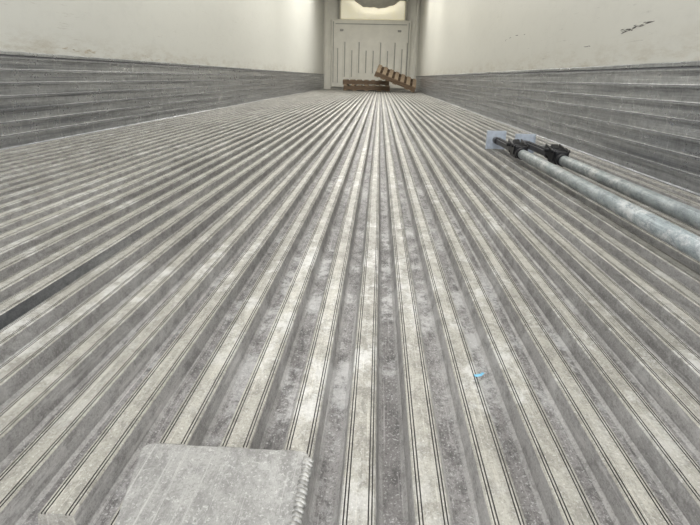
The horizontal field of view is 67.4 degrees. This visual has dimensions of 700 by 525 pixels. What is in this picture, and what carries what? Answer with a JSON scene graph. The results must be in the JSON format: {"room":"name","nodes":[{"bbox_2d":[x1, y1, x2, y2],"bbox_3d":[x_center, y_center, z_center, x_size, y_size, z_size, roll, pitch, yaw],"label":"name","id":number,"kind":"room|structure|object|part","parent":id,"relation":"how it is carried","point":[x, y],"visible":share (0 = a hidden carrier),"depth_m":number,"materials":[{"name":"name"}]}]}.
{"room":"refrigerated truck trailer","nodes":[
{"label":"refrigerated truck trailer","id":0,"kind":"room"},
{"bbox_2d":[0,0,323,73],"bbox_3d":[-1.151,-3.422,6.639,0.080,2.720,15.350,2,19,2],"label":"wall","id":1,"kind":"structure","parent":0,"point":[279,35],"depth_m":3.92,"materials":[{"name":"white plastic"}]},
{"bbox_2d":[0,50,323,149],"bbox_3d":[-1.129,-2.358,7.011,0.013,0.408,15.349,2,19,2],"label":"baseboard","id":2,"kind":"structure","parent":1,"relation":"attached to","point":[44,97],"depth_m":2.95,"materials":[{"name":"metal"}]},
{"bbox_2d":[0,89,699,524],"bbox_3d":[0.107,-2.118,7.025,2.500,0.063,15.350,2,19,2],"label":"floor","id":3,"kind":"structure","parent":0,"point":[328,275],"depth_m":0.72,"materials":[{"name":"grey metal"}]},
{"bbox_2d":[115,443,313,524],"bbox_3d":[-0.108,0.192,0.360,0.148,0.008,0.200,2,19,2],"label":"plate","id":4,"kind":"object","parent":3,"relation":"on","point":[170,484],"visible":1,"depth_m":0.41,"materials":[{"name":"metal"}]},
{"bbox_2d":[343,84,389,90],"bbox_3d":[0.434,-4.452,13.378,1.140,0.127,1.000,2,19,2],"label":"wooden pallet","id":5,"kind":"object","parent":3,"relation":"on","point":[345,87],"visible":0.94,"depth_m":12.91,"materials":[{"name":"brown wood"}]},
{"bbox_2d":[343,79,388,85],"bbox_3d":[0.418,-4.581,13.355,1.140,0.127,1.000,2,19,2],"label":"wooden pallet","id":6,"kind":"object","parent":5,"relation":"on","point":[345,81],"visible":0.94,"depth_m":12.89,"materials":[{"name":"brown wood"}]},
{"bbox_2d":[374,64,416,92],"bbox_3d":[1.094,-4.384,12.479,1.033,0.619,0.857,2,19,2],"label":"wooden pallet","id":7,"kind":"object","parent":3,"relation":"on","point":[383,73],"visible":1,"depth_m":12.22,"materials":[{"name":"brown wood"}]},
{"bbox_2d":[485,130,699,261],"bbox_3d":[0.631,-0.215,1.438,0.097,0.086,2.226,2,19,2],"label":"bar","id":8,"kind":"object","parent":3,"relation":"on","point":[683,240],"visible":1,"depth_m":1.22,"materials":[{"name":"grey metal"}]},
{"bbox_2d":[515,134,699,229],"bbox_3d":[0.741,-0.171,1.320,0.098,0.086,2.226,2,19,2],"label":"bar","id":9,"kind":"object","parent":3,"relation":"on","point":[555,154],"visible":0.89,"depth_m":1.43,"materials":[{"name":"grey metal"}]},
{"bbox_2d":[323,0,420,90],"bbox_3d":[0.552,-5.926,13.851,2.660,2.720,0.080,2,19,2],"label":"wall","id":10,"kind":"structure","parent":0,"point":[332,4],"depth_m":13.76,"materials":[{"name":"white plastic"}]},
{"bbox_2d":[324,0,419,88],"bbox_3d":[0.540,-5.899,13.606,2.436,2.610,0.400,2,19,2],"label":"bulkhead","id":11,"kind":"object","parent":10,"relation":"attached to","point":[358,47],"visible":0.78,"depth_m":13.76,"materials":[{"name":"white plastic"}]},
{"bbox_3d":[-0.632,-5.952,13.846,0.070,2.500,0.040,2,19,2],"label":"corner trim","id":12,"kind":"part","parent":11,"relation":"part of","materials":[{"name":"grey metal"}]},
{"bbox_3d":[0.537,-5.498,13.888,2.070,1.668,0.135,2,19,2],"label":"return air panel","id":13,"kind":"part","parent":11,"relation":"part of","materials":[{"name":"white plastic"}]},
{"bbox_3d":[0.587,-6.508,13.527,1.797,0.438,0.140,2,19,2],"label":"vent panel","id":14,"kind":"part","parent":11,"relation":"part of","materials":[{"name":"beige plastic"}]},
{"bbox_3d":[1.729,-5.861,13.743,0.070,2.500,0.040,2,19,2],"label":"corner trim","id":15,"kind":"part","parent":11,"relation":"part of","materials":[{"name":"grey metal"}]},
{"bbox_2d":[416,0,699,75],"bbox_3d":[1.424,-3.322,6.527,0.080,2.720,15.350,2,19,2],"label":"wall","id":16,"kind":"structure","parent":0,"point":[456,36],"depth_m":3.00,"materials":[{"name":"white plastic"}]},
{"bbox_2d":[415,61,699,195],"bbox_3d":[1.352,-2.262,6.902,0.013,0.408,15.349,2,19,2],"label":"baseboard","id":17,"kind":"structure","parent":16,"relation":"attached to","point":[643,119],"depth_m":2.21,"materials":[{"name":"metal"}]},
{"bbox_2d":[505,21,653,46],"bbox_3d":[1.140,-1.211,2.797,0.001,0.154,2.877,2,19,2],"label":"scuff marks","id":18,"kind":"object","parent":16,"relation":"attached to","point":[649,21],"visible":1,"depth_m":2.02,"materials":[{"name":"paint"}]},
{"bbox_3d":[0.167,-4.692,6.117,2.660,0.080,15.350,2,19,2],"label":"ceiling","id":19,"kind":"structure","parent":0,"visible":0},
{"bbox_2d":[355,0,399,7],"bbox_3d":[0.610,-6.349,12.043,1.760,0.697,2.200,2,19,2],"label":"chute","id":20,"kind":"object","parent":19,"relation":"hanging from","point":[364,3],"visible":1,"depth_m":12.89,"materials":[{"name":"metal"}]}
]}

